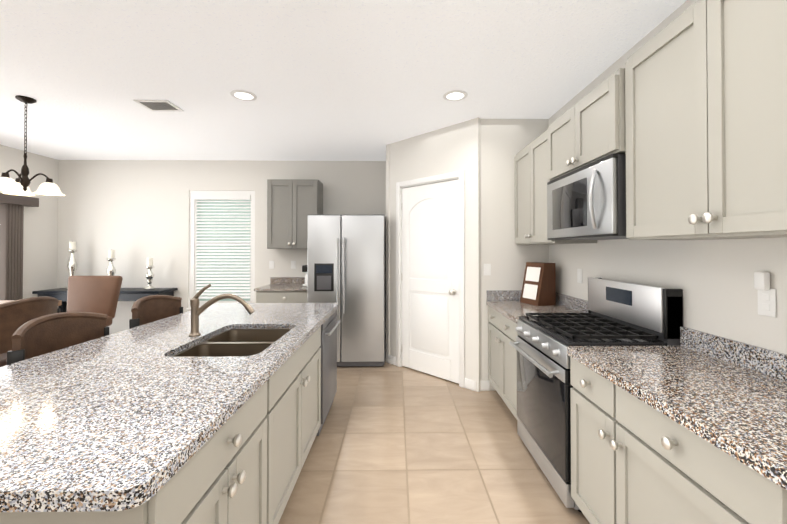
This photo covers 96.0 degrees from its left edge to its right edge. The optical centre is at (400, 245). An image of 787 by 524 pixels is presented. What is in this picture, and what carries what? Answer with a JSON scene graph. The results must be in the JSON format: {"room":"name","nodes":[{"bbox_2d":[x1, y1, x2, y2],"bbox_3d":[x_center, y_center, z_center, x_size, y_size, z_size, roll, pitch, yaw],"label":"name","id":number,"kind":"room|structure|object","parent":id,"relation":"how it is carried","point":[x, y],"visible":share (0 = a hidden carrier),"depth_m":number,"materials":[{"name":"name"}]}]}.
{"room":"kitchen","nodes":[
{"label":"kitchen","id":0,"kind":"room"},
{"bbox_2d":[0,144,58,298],"bbox_3d":[-5.049,0.061,1.212,0.120,2.730,7.976,0,-1,-1],"label":"wall","id":1,"kind":"structure","parent":0,"point":[40,241],"depth_m":4.92,"materials":[{"name":"white paint"}]},
{"bbox_2d":[0,193,38,206],"bbox_3d":[-4.940,-0.592,3.638,0.156,0.115,2.270,0,-1,-1],"label":"cornice valance","id":2,"kind":"object","parent":1,"relation":"attached to","point":[25,201],"visible":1,"depth_m":4.52,"materials":[{"name":"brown wood"}]},
{"bbox_2d":[0,203,23,299],"bbox_3d":[-4.958,0.453,4.502,0.090,1.955,0.210,0,-1,-1],"label":"vertical blinds","id":3,"kind":"object","parent":2,"relation":"hanging from","point":[11,249],"visible":0.5,"depth_m":4.47,"materials":[{"name":"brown fabric"}]},
{"bbox_2d":[57,160,385,333],"bbox_3d":[-1.849,0.103,5.303,6.630,2.730,0.120,0,-1,-1],"label":"wall","id":4,"kind":"structure","parent":0,"point":[134,214],"depth_m":5.22,"materials":[{"name":"white paint"}]},
{"bbox_2d":[186,190,254,309],"bbox_3d":[-2.648,0.061,5.263,1.010,1.757,0.120,0,-1,-1],"label":"window","id":5,"kind":"structure","parent":4,"relation":"in","point":[222,242],"depth_m":5.26,"materials":[{"name":"white"}]},
{"bbox_2d":[269,261,273,268],"bbox_3d":[-1.913,0.283,5.235,0.072,0.116,0.008,0,-1,-1],"label":"switch plate","id":6,"kind":"object","parent":4,"relation":"attached to","point":[271,264],"depth_m":5.23,"materials":[{"name":"white plastic"}]},
{"bbox_2d":[291,261,295,268],"bbox_3d":[-1.593,0.283,5.240,0.072,0.116,0.008,0,-1,-1],"label":"switch plate","id":7,"kind":"object","parent":4,"relation":"attached to","point":[293,263],"depth_m":5.24,"materials":[{"name":"white plastic"}]},
{"bbox_2d":[267,179,322,248],"bbox_3d":[-1.508,-0.437,5.056,0.705,0.965,0.387,0,-1,-1],"label":"upper cabinet","id":8,"kind":"object","parent":4,"relation":"attached to","point":[292,204],"visible":0.9,"depth_m":4.91,"materials":[{"name":"grey wood"}]},
{"bbox_2d":[0,0,686,160],"bbox_3d":[-1.735,-1.354,1.271,6.750,0.100,8.216,0,-1,-1],"label":"ceiling","id":9,"kind":"structure","parent":0,"point":[345,80],"depth_m":2.58,"materials":[{"name":"white paint"}]},
{"bbox_2d":[0,95,64,195],"bbox_3d":[-3.274,-0.872,3.049,0.476,0.825,0.440,0,-1,-1],"label":"chandelier","id":10,"kind":"object","parent":9,"relation":"hanging from","point":[19,185],"visible":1,"depth_m":3.08,"materials":[{"name":"white glass"}]},
{"bbox_2d":[133,100,183,111],"bbox_3d":[-2.206,-1.275,3.236,0.300,0.015,0.240,0,-1,-1],"label":"ceiling vent","id":11,"kind":"object","parent":9,"relation":"in","point":[160,105],"visible":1,"depth_m":3.23,"materials":[{"name":"white metal"}]},
{"bbox_2d":[230,90,256,100],"bbox_3d":[-1.344,-1.280,3.028,0.209,0.009,0.209,0,-1,-7],"label":"recessed light","id":12,"kind":"object","parent":9,"relation":"in","point":[243,95],"depth_m":3.02,"materials":[{"name":"white"}]},
{"bbox_2d":[443,90,467,100],"bbox_3d":[0.465,-1.280,3.032,0.209,0.009,0.209,0,-1,-7],"label":"recessed light","id":13,"kind":"object","parent":9,"relation":"in","point":[452,95],"depth_m":3.02,"materials":[{"name":"white"}]},
{"bbox_2d":[388,144,389,362],"bbox_3d":[-0.101,0.099,4.835,0.120,2.730,0.862,0,-1,-1],"label":"wall","id":14,"kind":"structure","parent":0,"point":[389,268],"depth_m":4.40,"materials":[{"name":"white paint"}]},
{"bbox_2d":[386,118,480,391],"bbox_3d":[0.331,0.090,4.033,1.343,2.730,0.120,-1,-1,44],"label":"wall","id":15,"kind":"structure","parent":0,"point":[452,148],"depth_m":3.70,"materials":[{"name":"white paint"}]},
{"bbox_2d":[401,179,458,383],"bbox_3d":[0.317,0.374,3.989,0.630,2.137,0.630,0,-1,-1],"label":"pantry door","id":16,"kind":"structure","parent":15,"relation":"in","point":[430,279],"depth_m":3.96,"materials":[{"name":"white wood"}]},
{"bbox_2d":[396,170,464,387],"bbox_3d":[0.338,0.342,4.011,0.983,2.225,0.138,-1,-1,44],"label":"door frame","id":17,"kind":"structure","parent":15,"relation":"attached to","point":[459,175],"depth_m":3.83,"materials":[{"name":"white wood"}]},
{"bbox_2d":[387,355,489,390],"bbox_3d":[-2.037,1.376,1.238,5.904,0.100,7.975,0,-1,-1],"label":"baseboard","id":18,"kind":"structure","parent":15,"relation":"attached to","point":[471,384],"depth_m":3.55,"materials":[{"name":"white wood"}]},
{"bbox_2d":[278,354,589,523],"bbox_3d":[-1.735,1.476,1.242,6.750,0.100,8.216,0,-1,-1],"label":"floor","id":19,"kind":"structure","parent":0,"point":[393,444],"depth_m":2.35,"materials":[{"name":"tile"}]},
{"bbox_2d":[0,296,59,366],"bbox_3d":[-2.904,0.908,2.564,0.505,1.066,0.559,0,-1,-1],"label":"counter stool","id":20,"kind":"object","parent":19,"relation":"on","point":[15,315],"visible":0.42,"depth_m":2.47,"materials":[{"name":"brown leather"}]},
{"bbox_2d":[0,300,61,305],"bbox_3d":[-3.725,0.979,2.732,0.970,0.925,1.300,0,-1,-1],"label":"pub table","id":21,"kind":"object","parent":19,"relation":"on","point":[5,301],"visible":0.12,"depth_m":3.37,"materials":[{"name":"brown wood"}]},
{"bbox_2d":[7,312,108,364],"bbox_3d":[-1.655,0.901,1.911,0.505,1.066,0.559,0,-1,-1],"label":"counter stool","id":22,"kind":"object","parent":19,"relation":"on","point":[41,335],"visible":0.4,"depth_m":1.92,"materials":[{"name":"brown leather"}]},
{"bbox_2d":[66,276,122,325],"bbox_3d":[-3.555,0.901,3.878,0.584,1.109,0.584,0,-1,-1],"label":"chair","id":23,"kind":"object","parent":19,"relation":"on","point":[96,294],"visible":0.38,"depth_m":4.05,"materials":[{"name":"beige leather"}]},
{"bbox_2d":[32,288,177,334],"bbox_3d":[-4.109,1.040,4.967,1.680,0.850,0.420,0,-1,-1],"label":"console table","id":24,"kind":"object","parent":19,"relation":"on","point":[130,294],"visible":0.23,"depth_m":4.80,"materials":[{"name":"black paint"}]},
{"bbox_2d":[66,241,76,289],"bbox_3d":[-4.620,0.273,4.978,0.128,0.682,0.128,0,-1,-1],"label":"candlestick","id":25,"kind":"object","parent":24,"relation":"on","point":[72,264],"visible":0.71,"depth_m":4.95,"materials":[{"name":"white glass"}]},
{"bbox_2d":[106,249,115,275],"bbox_3d":[-4.080,0.333,4.985,0.128,0.562,0.128,0,-1,-1],"label":"candlestick","id":26,"kind":"object","parent":24,"relation":"on","point":[111,269],"visible":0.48,"depth_m":4.96,"materials":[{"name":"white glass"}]},
{"bbox_2d":[144,258,154,289],"bbox_3d":[-3.540,0.388,4.991,0.128,0.452,0.128,0,-1,-1],"label":"candlestick","id":27,"kind":"object","parent":24,"relation":"on","point":[149,275],"visible":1,"depth_m":4.96,"materials":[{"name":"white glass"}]},
{"bbox_2d":[129,295,182,328],"bbox_3d":[-1.665,0.909,2.660,0.505,1.066,0.559,0,-1,-1],"label":"counter stool","id":28,"kind":"object","parent":19,"relation":"on","point":[148,309],"visible":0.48,"depth_m":2.69,"materials":[{"name":"brown leather"}]},
{"bbox_2d":[0,308,340,523],"bbox_3d":[-0.935,1.007,2.052,0.811,0.855,2.475,0,-1,-1],"label":"kitchen island","id":29,"kind":"object","parent":19,"relation":"on","point":[248,471],"depth_m":1.43,"materials":[{"name":"wood"}]},
{"bbox_2d":[0,304,338,515],"bbox_3d":[-1.162,0.582,2.068,1.176,0.095,2.646,0,-1,-1],"label":"island countertop","id":30,"kind":"structure","parent":29,"relation":"on","point":[98,425],"depth_m":1.16,"materials":[{"name":"stone"}]},
{"bbox_2d":[184,284,255,335],"bbox_3d":[-1.064,0.382,2.109,0.387,0.306,0.064,0,-1,-1],"label":"faucet","id":31,"kind":"object","parent":30,"relation":"on","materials":[{"name":"metal"}]},
{"bbox_2d":[176,328,287,355],"bbox_3d":[-0.938,0.668,2.063,0.512,0.203,0.788,0,-1,-1],"label":"sink","id":32,"kind":"object","parent":30,"relation":"in","point":[233,341],"depth_m":2.07,"materials":[{"name":"grey metal"}]},
{"bbox_2d":[254,277,306,302],"bbox_3d":[-1.527,0.964,4.906,0.782,1.000,0.657,0,-1,-1],"label":"cabinet","id":33,"kind":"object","parent":19,"relation":"on","point":[284,290],"depth_m":4.62,"materials":[{"name":"wood"}]},
{"bbox_2d":[302,265,306,285],"bbox_3d":[-1.279,0.418,4.971,0.170,0.290,0.200,0,-1,-1],"label":"coffee maker","id":34,"kind":"object","parent":33,"relation":"on","point":[304,268],"visible":0.38,"depth_m":4.87,"materials":[{"name":"white plastic"}]},
{"bbox_2d":[307,215,385,365],"bbox_3d":[-0.661,0.546,4.569,0.915,1.830,0.837,0,-1,-1],"label":"refrigerator","id":35,"kind":"object","parent":19,"relation":"on","point":[346,262],"visible":0.92,"depth_m":4.21,"materials":[{"name":"grey metal"}]},
{"bbox_2d":[509,277,682,512],"bbox_3d":[1.152,0.834,2.269,0.705,1.205,0.770,0,-1,-1],"label":"range","id":36,"kind":"object","parent":19,"relation":"on","point":[619,313],"visible":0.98,"depth_m":2.10,"materials":[{"name":"silver metal"}]},
{"bbox_2d":[486,290,786,523],"bbox_3d":[1.176,0.936,2.180,0.657,1.000,2.740,0,-1,-1],"label":"base cabinet","id":37,"kind":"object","parent":19,"relation":"on","point":[691,428],"depth_m":1.36,"materials":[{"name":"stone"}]},
{"bbox_2d":[520,262,555,305],"bbox_3d":[1.288,0.354,3.346,0.200,0.385,0.250,0,-1,-19],"label":"box","id":38,"kind":"object","parent":37,"relation":"on","point":[539,285],"visible":1,"depth_m":3.25,"materials":[{"name":"brown wood"}]},
{"bbox_2d":[481,119,548,390],"bbox_3d":[1.111,0.086,3.621,0.755,2.730,0.120,0,-1,-1],"label":"wall","id":39,"kind":"structure","parent":0,"point":[504,142],"depth_m":3.56,"materials":[{"name":"white paint"}]},
{"bbox_2d":[484,264,490,274],"bbox_3d":[0.865,0.240,3.552,0.072,0.116,0.008,0,-1,-1],"label":"switch plate","id":40,"kind":"object","parent":39,"relation":"attached to","point":[487,269],"visible":1,"depth_m":3.55,"materials":[{"name":"white plastic"}]},
{"bbox_2d":[548,0,786,353],"bbox_3d":[1.580,0.062,1.300,0.120,2.730,8.216,0,-1,-1],"label":"wall","id":41,"kind":"structure","parent":0,"point":[713,280],"depth_m":1.80,"materials":[{"name":"white paint"}]},
{"bbox_2d":[514,134,596,244],"bbox_3d":[1.319,-0.469,3.136,0.347,0.910,0.862,0,-1,-1],"label":"upper cabinet","id":42,"kind":"object","parent":41,"relation":"attached to","point":[529,163],"depth_m":3.09,"materials":[{"name":"grey wood"}]},
{"bbox_2d":[577,269,581,282],"bbox_3d":[1.493,0.254,2.959,0.007,0.116,0.072,0,-1,-1],"label":"electrical outlet plate","id":43,"kind":"object","parent":41,"relation":"attached to","point":[579,271],"depth_m":2.96,"materials":[{"name":"white plastic"}]},
{"bbox_2d":[542,68,621,183],"bbox_3d":[1.311,-0.706,2.277,0.387,0.435,0.850,0,-1,-1],"label":"upper cabinet","id":44,"kind":"object","parent":41,"relation":"attached to","point":[590,131],"depth_m":2.13,"materials":[{"name":"grey wood"}]},
{"bbox_2d":[547,154,628,239],"bbox_3d":[1.271,-0.264,2.272,0.466,0.435,0.810,0,-1,-1],"label":"microwave","id":45,"kind":"object","parent":44,"relation":"attached to","point":[587,202],"visible":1,"depth_m":2.08,"materials":[{"name":"grey metal"}]},
{"bbox_2d":[622,0,786,239],"bbox_3d":[1.344,-0.508,1.320,0.347,0.950,1.051,0,-1,-1],"label":"upper cabinet","id":46,"kind":"object","parent":41,"relation":"attached to","point":[685,111],"depth_m":1.34,"materials":[{"name":"grey wood"}]},
{"bbox_2d":[754,272,775,317],"bbox_3d":[1.498,0.199,1.466,0.037,0.183,0.072,0,-1,-1],"label":"electrical outlet plate","id":47,"kind":"object","parent":41,"relation":"attached to","point":[766,300],"depth_m":1.46,"materials":[{"name":"white plastic"}]}
]}

